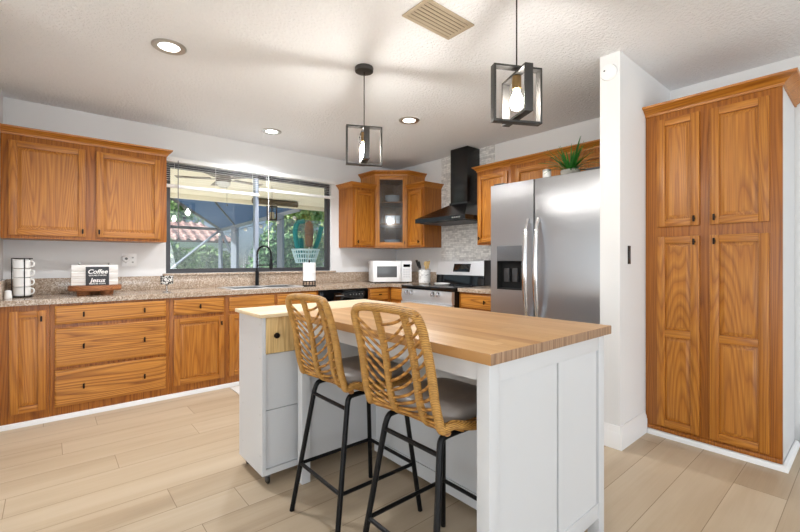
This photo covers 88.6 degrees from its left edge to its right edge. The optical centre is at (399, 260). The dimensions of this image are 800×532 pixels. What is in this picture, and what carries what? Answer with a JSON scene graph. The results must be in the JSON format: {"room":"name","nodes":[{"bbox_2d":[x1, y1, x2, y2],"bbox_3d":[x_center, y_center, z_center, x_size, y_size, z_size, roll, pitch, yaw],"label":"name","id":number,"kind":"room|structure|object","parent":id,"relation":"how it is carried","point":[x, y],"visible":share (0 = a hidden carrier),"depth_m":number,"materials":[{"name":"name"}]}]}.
{"room":"kitchen","nodes":[
{"label":"kitchen","id":0,"kind":"room"},
{"bbox_2d":[0,88,2,279],"bbox_3d":[-2.718,-0.070,2.643,0.120,2.540,1.750,0,0,-41],"label":"wall","id":1,"kind":"structure","parent":0,"point":[1,95],"depth_m":3.24,"materials":[{"name":"white paint"}]},
{"bbox_2d":[0,381,238,431],"bbox_3d":[-1.864,1.183,3.703,2.545,0.034,0.024,0,0,-41],"label":"trim","id":2,"kind":"structure","parent":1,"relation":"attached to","point":[206,389],"depth_m":3.30,"materials":[{"name":"white wood"}]},
{"bbox_2d":[3,97,395,301],"bbox_3d":[-1.696,-0.070,4.765,4.430,2.540,0.150,0,0,-41],"label":"wall","id":3,"kind":"structure","parent":0,"point":[52,259],"depth_m":4.02,"materials":[{"name":"white paint"}]},
{"bbox_2d":[0,123,172,242],"bbox_3d":[-2.673,-0.603,3.583,1.159,0.856,0.373,0,0,-41],"label":"upper cabinet","id":4,"kind":"object","parent":3,"relation":"attached to","point":[55,186],"visible":1,"depth_m":3.39,"materials":[{"name":"brown wood"}]},
{"bbox_2d":[122,253,136,266],"bbox_3d":[-2.580,-0.010,3.905,0.120,0.124,0.008,0,0,-41],"label":"wall outlet","id":5,"kind":"object","parent":3,"relation":"attached to","point":[133,257],"visible":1,"depth_m":3.92,"materials":[{"name":"white plastic"}]},
{"bbox_2d":[121,255,129,261],"bbox_3d":[-2.584,-0.022,3.867,0.072,0.072,0.044,0,0,-41],"label":"plug","id":6,"kind":"object","parent":5,"relation":"attached to","point":[125,258],"visible":1,"depth_m":3.86,"materials":[{"name":"white plastic"}]},
{"bbox_2d":[0,272,368,299],"bbox_3d":[-1.470,0.215,4.500,4.184,0.134,0.534,0,0,-41],"label":"backsplash","id":7,"kind":"structure","parent":3,"relation":"attached to","point":[134,283],"depth_m":4.28,"materials":[{"name":"stone"}]},
{"bbox_2d":[166,162,329,272],"bbox_3d":[-1.663,-0.438,4.777,1.905,1.125,0.075,0,0,-41],"label":"window","id":8,"kind":"structure","parent":3,"relation":"in","point":[326,267],"depth_m":4.74,"materials":[{"name":"brown metal"}]},
{"bbox_2d":[167,156,258,239],"bbox_3d":[-1.964,-0.623,4.359,0.936,0.825,0.060,0,0,-41],"label":"window blind","id":9,"kind":"object","parent":8,"relation":"attached to","point":[169,159],"visible":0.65,"depth_m":4.30,"materials":[{"name":"white plastic"}]},
{"bbox_2d":[258,170,334,246],"bbox_3d":[-1.228,-0.598,4.988,0.988,0.875,0.060,0,0,-41],"label":"window blind","id":10,"kind":"object","parent":8,"relation":"attached to","point":[261,172],"visible":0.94,"depth_m":4.91,"materials":[{"name":"white plastic"}]},
{"bbox_2d":[162,271,335,275],"bbox_3d":[-1.610,0.137,4.730,1.985,0.021,0.075,0,0,-41],"label":"window sill","id":11,"kind":"structure","parent":3,"relation":"attached to","point":[227,273],"depth_m":4.50,"materials":[{"name":"stone"}]},
{"bbox_2d":[336,181,376,247],"bbox_3d":[-0.572,-0.586,5.378,0.397,0.821,0.373,0,0,-41],"label":"upper cabinet","id":12,"kind":"object","parent":3,"relation":"attached to","point":[356,199],"visible":1,"depth_m":5.28,"materials":[{"name":"brown wood"}]},
{"bbox_2d":[358,170,426,248],"bbox_3d":[-0.104,-0.680,5.594,0.685,1.011,0.652,0,0,-41],"label":"upper cabinet","id":13,"kind":"object","parent":3,"relation":"attached to","point":[388,182],"visible":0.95,"depth_m":5.50,"materials":[{"name":"brown wood"}]},
{"bbox_2d":[385,216,389,222],"bbox_3d":[-0.167,-0.556,5.546,0.068,0.110,0.068,0,0,-41],"label":"drinking glass","id":14,"kind":"object","parent":13,"relation":"on","point":[387,218],"visible":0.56,"depth_m":5.52,"materials":[{"name":"white glass"}]},
{"bbox_2d":[380,202,402,207],"bbox_3d":[-0.099,-0.783,5.640,0.557,0.016,0.527,0,0,-41],"label":"shelf","id":15,"kind":"object","parent":13,"relation":"attached to","point":[382,204],"depth_m":5.67,"materials":[{"name":"brown wood"}]},
{"bbox_2d":[380,223,402,227],"bbox_3d":[-0.099,-0.493,5.640,0.557,0.016,0.527,0,0,-41],"label":"shelf","id":16,"kind":"object","parent":13,"relation":"attached to","point":[382,225],"depth_m":5.60,"materials":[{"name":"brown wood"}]},
{"bbox_2d":[385,198,398,201],"bbox_3d":[-0.106,-0.817,5.590,0.200,0.050,0.200,0,0,-41],"label":"bowl","id":17,"kind":"object","parent":13,"relation":"on","point":[387,199],"visible":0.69,"depth_m":5.52,"materials":[{"name":"white ceramic"}]},
{"bbox_3d":[-0.108,-0.226,5.576,0.220,0.060,0.220,0,0,-41],"label":"bowl","id":18,"kind":"object","parent":13,"relation":"on","visible":0},
{"bbox_2d":[384,240,399,241],"bbox_3d":[-0.108,-0.256,5.576,0.220,0.060,0.220,0,0,-41],"label":"bowl","id":19,"kind":"object","parent":18,"relation":"on","point":[384,240],"visible":0.44,"depth_m":5.49,"materials":[{"name":"white ceramic"}]},
{"bbox_2d":[0,0,799,169],"bbox_3d":[0.032,-1.400,-0.499,8.600,0.120,10.400,0,0,-41],"label":"ceiling","id":20,"kind":"structure","parent":0,"point":[248,67],"depth_m":2.74,"materials":[{"name":"white paint"}]},
{"bbox_2d":[151,38,186,54],"bbox_3d":[-1.443,-1.335,2.562,0.196,0.009,0.196,0,0,-41],"label":"recessed light","id":21,"kind":"object","parent":20,"relation":"in","point":[167,46],"visible":1,"depth_m":2.55,"materials":[{"name":"white"}]},
{"bbox_2d":[262,128,281,134],"bbox_3d":[-1.325,-1.335,4.234,0.196,0.009,0.196,0,0,-41],"label":"recessed light","id":22,"kind":"object","parent":20,"relation":"in","point":[270,131],"visible":1,"depth_m":4.22,"materials":[{"name":"white"}]},
{"bbox_2d":[346,63,381,166],"bbox_3d":[-0.248,-1.000,2.839,0.211,0.677,0.198,0,0,29],"label":"pendant light","id":23,"kind":"object","parent":20,"relation":"hanging from","point":[363,69],"visible":1,"depth_m":2.81,"materials":[{"name":"grey metal"}]},
{"bbox_2d":[361,132,363,141],"bbox_3d":[-0.248,-0.856,2.839,0.044,0.066,0.044,0,0,-13],"label":"socket","id":24,"kind":"object","parent":23,"relation":"attached to","point":[362,133],"depth_m":2.82,"materials":[{"name":"gold metal"}]},
{"bbox_2d":[399,117,418,123],"bbox_3d":[0.087,-1.335,3.901,0.196,0.009,0.196,0,0,-41],"label":"recessed light","id":25,"kind":"object","parent":20,"relation":"in","point":[405,120],"visible":1,"depth_m":3.90,"materials":[{"name":"white"}]},
{"bbox_2d":[402,0,473,39],"bbox_3d":[0.216,-1.335,2.276,0.370,0.008,0.200,0,0,-41],"label":"ceiling vent","id":26,"kind":"object","parent":20,"relation":"in","point":[429,14],"visible":1,"depth_m":2.26,"materials":[{"name":"beige paint"}]},
{"bbox_2d":[491,0,541,126],"bbox_3d":[0.561,-1.000,1.972,0.211,0.677,0.198,0,0,30],"label":"pendant light","id":27,"kind":"object","parent":20,"relation":"hanging from","point":[516,102],"visible":1,"depth_m":1.96,"materials":[{"name":"grey metal"}]},
{"bbox_2d":[512,74,520,90],"bbox_3d":[0.561,-0.856,1.972,0.044,0.066,0.044,0,0,-13],"label":"socket","id":28,"kind":"object","parent":27,"relation":"attached to","point":[516,78],"depth_m":1.95,"materials":[{"name":"gold metal"}]},
{"bbox_2d":[0,386,799,531],"bbox_3d":[0.064,1.250,-0.537,8.600,0.100,10.300,0,0,-41],"label":"floor","id":29,"kind":"structure","parent":0,"point":[174,464],"depth_m":2.18,"materials":[{"name":"brown wood"}]},
{"bbox_2d":[0,304,49,425],"bbox_3d":[-2.913,0.762,3.190,0.284,0.876,0.646,0,0,-41],"label":"base cabinet","id":30,"kind":"object","parent":29,"relation":"on","point":[24,330],"visible":0.94,"depth_m":2.97,"materials":[{"name":"brown wood"}]},
{"bbox_2d":[50,298,169,416],"bbox_3d":[-2.500,0.762,3.542,0.799,0.876,0.646,0,0,-41],"label":"base cabinet","id":31,"kind":"object","parent":29,"relation":"on","point":[107,353],"visible":0.93,"depth_m":3.29,"materials":[{"name":"brown wood"}]},
{"bbox_2d":[0,271,436,306],"bbox_3d":[-1.341,0.235,4.349,4.184,0.175,0.935,0,0,-41],"label":"countertop","id":32,"kind":"structure","parent":31,"relation":"on","point":[48,291],"depth_m":4.05,"materials":[{"name":"stone"}]},
{"bbox_2d":[4,290,11,298],"bbox_3d":[-2.941,0.251,3.077,0.048,0.064,0.048,0,0,-41],"label":"salt shaker","id":33,"kind":"object","parent":32,"relation":"on","point":[8,293],"visible":1,"depth_m":3.06,"materials":[{"name":"white ceramic"}]},
{"bbox_2d":[11,258,32,297],"bbox_3d":[-2.957,0.129,3.208,0.131,0.303,0.131,0,0,-41],"label":"mug rack","id":34,"kind":"object","parent":32,"relation":"on","point":[11,258],"visible":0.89,"depth_m":3.17,"materials":[{"name":"black metal"}]},
{"bbox_2d":[13,287,34,295],"bbox_3d":[-2.953,0.239,3.207,0.117,0.069,0.107,0,0,19],"label":"mug","id":35,"kind":"object","parent":34,"relation":"in","point":[17,291],"visible":0.96,"depth_m":3.17,"materials":[{"name":"white ceramic"}]},
{"bbox_2d":[13,278,34,286],"bbox_3d":[-2.953,0.168,3.207,0.117,0.069,0.107,0,0,19],"label":"mug","id":36,"kind":"object","parent":35,"relation":"on","point":[17,282],"visible":0.97,"depth_m":3.17,"materials":[{"name":"white ceramic"}]},
{"bbox_2d":[13,269,34,277],"bbox_3d":[-2.953,0.097,3.207,0.117,0.069,0.107,0,0,19],"label":"mug","id":37,"kind":"object","parent":36,"relation":"on","point":[17,273],"visible":0.98,"depth_m":3.17,"materials":[{"name":"white ceramic"}]},
{"bbox_2d":[13,260,34,268],"bbox_3d":[-2.953,0.025,3.207,0.117,0.069,0.107,0,0,19],"label":"mug","id":38,"kind":"object","parent":37,"relation":"on","point":[17,264],"visible":0.99,"depth_m":3.17,"materials":[{"name":"white ceramic"}]},
{"bbox_2d":[68,284,121,295],"bbox_3d":[-2.573,0.243,3.466,0.367,0.078,0.340,0,0,-41],"label":"tray","id":39,"kind":"object","parent":32,"relation":"on","point":[81,290],"visible":0.95,"depth_m":3.36,"materials":[{"name":"brown wood"}]},
{"bbox_2d":[71,263,117,285],"bbox_3d":[-2.592,0.108,3.481,0.316,0.188,0.110,0,0,-41],"label":"planter box","id":40,"kind":"object","parent":39,"relation":"on","point":[78,272],"visible":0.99,"depth_m":3.39,"materials":[{"name":"white wood"}]},
{"bbox_2d":[86,267,108,285],"bbox_3d":[-2.540,0.126,3.443,0.158,0.155,0.008,0,0,-41],"label":"coffee sign","id":41,"kind":"object","parent":39,"relation":"on","point":[94,275],"visible":1,"depth_m":3.44,"materials":[{"name":"black wood"}]},
{"bbox_2d":[160,276,172,283],"bbox_3d":[-2.109,0.208,3.709,0.104,0.148,0.104,0,0,-41],"label":"cup","id":42,"kind":"object","parent":32,"relation":"on","point":[163,279],"visible":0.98,"depth_m":3.67,"materials":[{"name":"ceramic"}]},
{"bbox_2d":[218,284,303,289],"bbox_3d":[-1.496,0.362,4.430,0.776,0.172,0.436,0,0,-41],"label":"sink","id":43,"kind":"object","parent":32,"relation":"in","point":[284,285],"visible":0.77,"depth_m":4.46,"materials":[{"name":"grey metal"}]},
{"bbox_2d":[255,246,272,285],"bbox_3d":[-1.545,0.053,4.663,0.198,0.458,0.117,0,0,-12],"label":"kitchen faucet","id":44,"kind":"object","parent":32,"relation":"on","point":[270,265],"visible":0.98,"depth_m":4.61,"materials":[{"name":"black metal"}]},
{"bbox_2d":[302,260,315,286],"bbox_3d":[-1.020,0.136,4.613,0.150,0.292,0.150,0,0,-41],"label":"paper towel holder","id":45,"kind":"object","parent":32,"relation":"on","point":[306,285],"visible":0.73,"depth_m":4.58,"materials":[{"name":"black metal"}]},
{"bbox_2d":[303,263,315,280],"bbox_3d":[-1.020,0.118,4.613,0.140,0.200,0.140,0,0,-41],"label":"paper towel roll","id":46,"kind":"object","parent":45,"relation":"on","point":[309,269],"visible":0.98,"depth_m":4.55,"materials":[{"name":"white paper"}]},
{"bbox_2d":[369,261,411,282],"bbox_3d":[-0.131,0.140,5.406,0.510,0.285,0.374,0,0,-14],"label":"microwave","id":47,"kind":"object","parent":32,"relation":"on","point":[379,271],"visible":0.98,"depth_m":5.25,"materials":[{"name":"white plastic"}]},
{"bbox_2d":[419,269,429,282],"bbox_3d":[0.315,0.197,5.266,0.154,0.172,0.154,0,0,-41],"label":"utensil crock","id":48,"kind":"object","parent":32,"relation":"on","point":[424,275],"visible":0.87,"depth_m":5.20,"materials":[{"name":"ceramic"}]},
{"bbox_2d":[425,261,428,269],"bbox_3d":[0.336,0.135,5.226,0.052,0.262,0.063,0,0,-17],"label":"wooden utensil","id":49,"kind":"object","parent":48,"relation":"in","point":[426,262],"visible":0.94,"depth_m":5.20,"materials":[{"name":"brown wood"}]},
{"bbox_2d":[170,295,224,393],"bbox_3d":[-2.017,0.762,3.954,0.469,0.876,0.646,0,0,-41],"label":"base cabinet","id":50,"kind":"object","parent":29,"relation":"on","point":[197,324],"visible":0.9,"depth_m":3.72,"materials":[{"name":"brown wood"}]},
{"bbox_2d":[230,386,238,393],"bbox_3d":[-1.122,1.195,4.000,0.910,0.008,0.420,0,0,-41],"label":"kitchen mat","id":51,"kind":"object","parent":29,"relation":"on","point":[236,388],"visible":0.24,"depth_m":3.82,"materials":[{"name":"white"}]},
{"bbox_2d":[225,290,317,383],"bbox_3d":[-1.462,0.762,4.429,0.989,0.876,0.646,0,0,-41],"label":"base cabinet","id":52,"kind":"object","parent":29,"relation":"on","point":[232,302],"visible":0.22,"depth_m":3.95,"materials":[{"name":"brown wood"}]},
{"bbox_2d":[235,299,393,483],"bbox_3d":[-0.496,0.740,2.576,0.932,0.920,0.381,0,0,-41],"label":"rolling cart","id":53,"kind":"object","parent":29,"relation":"on","point":[268,365],"visible":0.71,"depth_m":2.25,"materials":[{"name":"grey paint"}]},
{"bbox_2d":[318,288,367,301],"bbox_3d":[-0.828,0.763,4.965,0.660,0.874,0.614,0,0,-41],"label":"dishwasher","id":54,"kind":"object","parent":29,"relation":"on","point":[356,293],"visible":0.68,"depth_m":4.73,"materials":[{"name":"black plastic"}]},
{"bbox_2d":[285,293,421,531],"bbox_3d":[-0.225,0.675,1.961,0.527,1.054,0.432,0,0,-41],"label":"counter stool","id":55,"kind":"object","parent":29,"relation":"on","point":[345,373],"visible":0.9,"depth_m":1.89,"materials":[{"name":"black metal"}]},
{"bbox_2d":[321,355,402,383],"bbox_3d":[-0.189,0.521,1.992,0.330,0.054,0.344,0,0,-41],"label":"cushion","id":56,"kind":"object","parent":55,"relation":"on","point":[351,365],"depth_m":1.91,"materials":[{"name":"fabric"}]},
{"bbox_2d":[367,287,389,301],"bbox_3d":[-0.439,0.762,5.302,0.359,0.876,0.646,0,0,-41],"label":"base cabinet","id":57,"kind":"object","parent":29,"relation":"on","point":[375,293],"visible":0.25,"depth_m":5.08,"materials":[{"name":"brown wood"}]},
{"bbox_2d":[391,287,401,302],"bbox_3d":[0.197,0.762,5.262,0.646,0.876,0.329,0,0,-41],"label":"base cabinet","id":58,"kind":"object","parent":29,"relation":"on","point":[396,297],"visible":0.16,"depth_m":5.10,"materials":[{"name":"brown wood"}]},
{"bbox_2d":[351,302,476,531],"bbox_3d":[0.134,0.675,1.542,0.527,1.054,0.432,0,0,-41],"label":"counter stool","id":59,"kind":"object","parent":29,"relation":"on","point":[448,406],"visible":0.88,"depth_m":1.46,"materials":[{"name":"wicker"}]},
{"bbox_2d":[394,378,476,422],"bbox_3d":[0.170,0.521,1.572,0.330,0.054,0.344,0,0,-41],"label":"cushion","id":60,"kind":"object","parent":59,"relation":"on","point":[458,399],"depth_m":1.49,"materials":[{"name":"fabric"}]},
{"bbox_2d":[401,260,490,307],"bbox_3d":[0.510,0.586,4.776,0.751,1.188,0.800,0,0,-41],"label":"range","id":61,"kind":"object","parent":29,"relation":"on","point":[460,274],"visible":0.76,"depth_m":4.72,"materials":[{"name":"silver metal"}]},
{"bbox_2d":[401,283,479,291],"bbox_3d":[0.535,0.303,4.797,0.685,0.042,0.800,0,0,-41],"label":"cooktop","id":62,"kind":"object","parent":61,"relation":"in","point":[428,287],"depth_m":4.66,"materials":[{"name":"black glass"}]},
{"bbox_2d":[434,283,449,284],"bbox_3d":[0.494,0.271,4.841,0.156,0.020,0.234,0,0,-41],"label":"spoon rest","id":63,"kind":"object","parent":61,"relation":"on","point":[434,283],"visible":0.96,"depth_m":4.78,"materials":[{"name":"white ceramic"}]},
{"bbox_2d":[295,302,610,531],"bbox_3d":[0.165,0.740,2.008,0.850,0.920,1.325,0,0,-41],"label":"kitchen island","id":64,"kind":"object","parent":29,"relation":"on","point":[533,461],"visible":0.69,"depth_m":1.61,"materials":[{"name":"grey paint"}]},
{"bbox_2d":[295,302,610,365],"bbox_3d":[0.165,0.298,2.008,0.850,0.036,1.325,0,0,-41],"label":"island countertop","id":65,"kind":"structure","parent":64,"relation":"on","point":[488,338],"depth_m":1.65,"materials":[{"name":"brown wood"}]},
{"bbox_2d":[459,292,490,311],"bbox_3d":[1.065,0.762,4.245,0.646,0.876,0.699,0,0,-41],"label":"base cabinet","id":66,"kind":"object","parent":29,"relation":"on","point":[474,301],"visible":0.08,"depth_m":4.15,"materials":[{"name":"brown wood"}]},
{"bbox_2d":[458,286,490,293],"bbox_3d":[1.076,0.303,4.250,0.637,0.040,0.705,0,0,-41],"label":"countertop","id":67,"kind":"structure","parent":66,"relation":"on","point":[482,289],"depth_m":4.20,"materials":[{"name":"stone"}]},
{"bbox_2d":[491,166,599,323],"bbox_3d":[1.369,0.278,3.369,0.942,1.844,0.935,0,0,-41],"label":"refrigerator","id":68,"kind":"object","parent":29,"relation":"on","point":[545,232],"visible":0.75,"depth_m":3.06,"materials":[{"name":"grey metal"}]},
{"bbox_2d":[543,169,550,177],"bbox_3d":[1.154,-0.674,3.222,0.065,0.082,0.065,0,0,-41],"label":"candle jar","id":69,"kind":"object","parent":68,"relation":"on","point":[546,172],"visible":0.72,"depth_m":3.19,"materials":[{"name":"white glass"}]},
{"bbox_2d":[538,137,598,174],"bbox_3d":[1.296,-0.777,3.079,0.483,0.289,0.452,0,0,-41],"label":"potted plant","id":70,"kind":"object","parent":68,"relation":"on","point":[571,167],"visible":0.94,"depth_m":3.05,"materials":[{"name":"green plant"}]},
{"bbox_2d":[642,67,799,463],"bbox_3d":[2.155,0.068,2.740,0.584,2.265,0.779,0,0,-41],"label":"pantry cabinet","id":71,"kind":"object","parent":29,"relation":"on","point":[720,162],"visible":0.98,"depth_m":2.56,"materials":[{"name":"brown wood"}]},
{"bbox_2d":[647,427,799,472],"bbox_3d":[2.160,1.183,2.760,0.531,0.034,0.719,0,0,-41],"label":"trim","id":72,"kind":"structure","parent":71,"relation":"attached to","point":[786,466],"depth_m":2.53,"materials":[{"name":"white wood"}]},
{"bbox_2d":[396,117,599,271],"bbox_3d":[1.111,-0.070,4.796,0.120,2.540,3.449,0,0,-41],"label":"wall","id":73,"kind":"structure","parent":0,"point":[589,130],"depth_m":4.49,"materials":[{"name":"white paint"}]},
{"bbox_2d":[405,181,443,247],"bbox_3d":[0.320,-0.586,5.347,0.364,0.821,0.364,0,0,-41],"label":"upper cabinet","id":74,"kind":"object","parent":73,"relation":"attached to","point":[423,197],"visible":0.97,"depth_m":5.25,"materials":[{"name":"brown wood"}]},
{"bbox_2d":[412,271,436,281],"bbox_3d":[0.249,0.215,5.689,0.025,0.134,0.909,0,0,-41],"label":"backsplash","id":75,"kind":"structure","parent":73,"relation":"attached to","point":[415,275],"depth_m":5.48,"materials":[{"name":"stone"}]},
{"bbox_2d":[415,146,479,225],"bbox_3d":[0.630,-0.888,4.852,0.509,0.883,0.790,0,0,-41],"label":"range hood","id":76,"kind":"object","parent":73,"relation":"attached to","point":[462,209],"visible":0.97,"depth_m":4.79,"materials":[{"name":"black metal"}]},
{"bbox_2d":[441,145,494,260],"bbox_3d":[0.817,-0.529,5.039,0.011,1.618,0.838,0,0,-41],"label":"tile backsplash","id":77,"kind":"structure","parent":73,"relation":"attached to","point":[458,242],"depth_m":5.12,"materials":[{"name":"tile"}]},
{"bbox_2d":[471,159,510,245],"bbox_3d":[1.080,-0.603,4.457,0.364,0.856,0.476,0,0,-41],"label":"upper cabinet","id":78,"kind":"object","parent":73,"relation":"attached to","point":[490,174],"visible":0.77,"depth_m":4.40,"materials":[{"name":"brown wood"}]},
{"bbox_2d":[508,139,599,182],"bbox_3d":[1.646,-0.861,3.794,0.364,0.341,1.265,0,0,-41],"label":"upper cabinet","id":79,"kind":"object","parent":73,"relation":"attached to","point":[523,168],"visible":0.22,"depth_m":3.86,"materials":[{"name":"brown wood"}]},
{"bbox_2d":[600,51,669,426],"bbox_3d":[1.839,-0.070,3.067,1.260,2.540,0.125,0,0,-41],"label":"wall partition","id":80,"kind":"structure","parent":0,"point":[623,97],"depth_m":2.69,"materials":[{"name":"white paint"}]},
{"bbox_2d":[600,64,616,80],"bbox_3d":[1.346,-1.220,2.649,0.029,0.104,0.104,0,0,-41],"label":"smoke detector","id":81,"kind":"object","parent":80,"relation":"attached to","point":[608,72],"visible":1,"depth_m":2.64,"materials":[{"name":"white plastic"}]},
{"bbox_2d":[604,411,646,450],"bbox_3d":[1.515,1.127,2.790,0.441,0.145,0.157,0,0,-41],"label":"baseboard","id":82,"kind":"structure","parent":80,"relation":"attached to","point":[620,438],"depth_m":2.66,"materials":[{"name":"white wood"}]},
{"bbox_2d":[628,246,630,263],"bbox_3d":[1.510,-0.040,2.697,0.040,0.120,0.010,0,0,-41],"label":"light switch","id":83,"kind":"object","parent":80,"relation":"attached to","point":[629,247],"visible":1,"depth_m":2.69,"materials":[{"name":"black plastic"}]},
{"bbox_2d":[670,56,799,442],"bbox_3d":[4.311,-0.070,0.773,0.120,2.540,6.575,0,0,-41],"label":"wall","id":84,"kind":"structure","parent":0,"point":[794,62],"depth_m":2.69,"materials":[{"name":"white paint"}]},
{"label":"outside","id":85,"kind":"structure","parent":0,"visible":0},
{"bbox_3d":[-10.777,1.330,28.013,48.000,0.140,31.400,0,0,-41],"label":"lawn","id":86,"kind":"structure","parent":85,"visible":0},
{"bbox_2d":[170,199,204,224],"bbox_3d":[-13.359,-2.269,25.060,3.444,7.072,2.694,0,0,-41],"label":"tree","id":87,"kind":"object","parent":86,"relation":"on","point":[184,214],"visible":0.22,"depth_m":24.91,"materials":[{"name":"green plant"}]},
{"bbox_2d":[170,238,205,268],"bbox_3d":[-6.895,0.256,12.339,1.325,2.058,2.466,0,0,31],"label":"shrub","id":88,"kind":"object","parent":86,"relation":"on","point":[175,255],"visible":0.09,"depth_m":12.45,"materials":[{"name":"green plant"}]},
{"bbox_2d":[170,220,230,255],"bbox_3d":[-12.361,-1.297,16.011,9.800,5.114,6.124,0,0,-41],"label":"house","id":89,"kind":"structure","parent":86,"relation":"on","point":[188,238],"depth_m":16.30,"materials":[{"name":"beige paint"}]},
{"bbox_2d":[184,245,239,267],"bbox_3d":[-6.829,0.350,14.659,2.866,1.841,1.288,0,0,-41],"label":"shrub","id":90,"kind":"object","parent":86,"relation":"on","point":[210,253],"visible":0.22,"depth_m":14.42,"materials":[{"name":"green plant"}]},
{"bbox_2d":[241,232,316,267],"bbox_3d":[-4.189,0.107,14.570,3.254,2.324,1.366,0,0,-41],"label":"shrub","id":91,"kind":"object","parent":86,"relation":"on","point":[264,254],"visible":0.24,"depth_m":14.20,"materials":[{"name":"green plant"}]},
{"bbox_2d":[263,210,323,263],"bbox_3d":[-4.888,-1.499,20.063,3.642,5.540,2.798,0,0,-41],"label":"tree","id":92,"kind":"object","parent":86,"relation":"on","point":[312,216],"visible":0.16,"depth_m":19.57,"materials":[{"name":"green plant"}]},
{"bbox_2d":[287,231,323,266],"bbox_3d":[-4.043,-0.057,17.505,3.106,2.648,1.426,0,0,-41],"label":"shrub","id":93,"kind":"object","parent":86,"relation":"on","point":[320,247],"visible":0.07,"depth_m":17.65,"materials":[{"name":"green plant"}]},
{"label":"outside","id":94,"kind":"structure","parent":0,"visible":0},
{"bbox_3d":[-1.472,1.270,10.191,17.000,0.100,7.790,0,0,-41],"label":"patio","id":95,"kind":"object","parent":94,"visible":0},
{"bbox_2d":[170,198,301,268],"bbox_3d":[-4.965,-0.080,9.661,13.000,2.600,3.979,0,0,-41],"label":"screen enclosure","id":96,"kind":"object","parent":95,"relation":"on","point":[233,216],"visible":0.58,"depth_m":9.85,"materials":[{"name":"silver metal"}]},
{"bbox_2d":[218,226,250,235],"bbox_3d":[-4.524,-0.801,11.259,1.818,0.191,0.092,0,0,41],"label":"string lights","id":97,"kind":"object","parent":96,"relation":"hanging from","point":[245,229],"depth_m":11.41,"materials":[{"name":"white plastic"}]},
{"bbox_2d":[259,215,295,227],"bbox_3d":[-2.923,-0.935,9.843,1.562,0.198,0.092,0,0,41],"label":"string lights","id":98,"kind":"object","parent":96,"relation":"hanging from","point":[277,222],"depth_m":9.80,"materials":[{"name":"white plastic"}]},
{"bbox_3d":[-1.422,0.627,6.176,0.260,1.187,0.260,0,0,-41],"label":"plant stand","id":99,"kind":"object","parent":95,"relation":"on","visible":0},
{"bbox_2d":[291,249,319,262],"bbox_3d":[-1.422,-0.075,6.176,0.424,0.214,0.422,0,0,-41],"label":"plastic basket","id":100,"kind":"object","parent":99,"relation":"on","point":[314,259],"visible":0.85,"depth_m":6.04,"materials":[{"name":"blue"}]},
{"bbox_2d":[293,219,304,261],"bbox_3d":[-1.509,-0.307,6.102,0.184,0.646,0.072,0,0,-41],"label":"noodle","id":101,"kind":"object","parent":100,"relation":"in","point":[297,223],"visible":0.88,"depth_m":6.06,"materials":[{"name":"teal plastic"}]},
{"bbox_2d":[299,238,304,261],"bbox_3d":[-1.488,-0.169,6.226,0.106,0.358,0.072,0,0,-41],"label":"noodle","id":102,"kind":"object","parent":100,"relation":"in","point":[301,240],"visible":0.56,"depth_m":6.19,"materials":[{"name":"teal plastic"}]},
{"bbox_2d":[305,221,312,259],"bbox_3d":[-1.356,-0.295,6.114,0.130,0.620,0.130,0,0,-41],"label":"duster","id":103,"kind":"object","parent":100,"relation":"in","point":[309,225],"visible":0.94,"depth_m":6.07,"materials":[{"name":"brown"}]},
{"bbox_2d":[310,226,323,261],"bbox_3d":[-1.289,-0.259,6.290,0.259,0.552,0.072,0,0,-41],"label":"noodle","id":104,"kind":"object","parent":100,"relation":"in","point":[320,230],"visible":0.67,"depth_m":6.29,"materials":[{"name":"teal plastic"}]},
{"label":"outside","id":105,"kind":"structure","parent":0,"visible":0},
{"bbox_2d":[170,168,323,210],"bbox_3d":[-0.724,-1.270,8.200,8.450,0.180,3.790,0,0,-41],"label":"ceiling","id":106,"kind":"structure","parent":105,"point":[304,202],"depth_m":7.54,"materials":[{"name":"beige"}]},
{"bbox_2d":[174,173,262,205],"bbox_3d":[-2.388,-0.998,5.556,1.132,0.522,1.114,0,0,-41],"label":"ceiling fan","id":107,"kind":"object","parent":106,"relation":"hanging from","point":[220,178],"visible":0.72,"depth_m":5.46,"materials":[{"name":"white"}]},
{"bbox_2d":[266,205,277,220],"bbox_3d":[-2.156,-0.970,6.904,0.200,0.579,0.173,0,0,-41],"label":"hanging lantern","id":108,"kind":"object","parent":106,"relation":"hanging from","point":[271,214],"visible":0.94,"depth_m":6.87,"materials":[{"name":"brown metal"}]},
{"bbox_2d":[252,198,297,207],"bbox_3d":[-2.548,-1.195,8.410,0.950,0.120,0.117,0,0,-41],"label":"rolled shade","id":109,"kind":"object","parent":106,"relation":"attached to","point":[261,200],"visible":0.86,"depth_m":8.39,"materials":[{"name":"brown fabric"}]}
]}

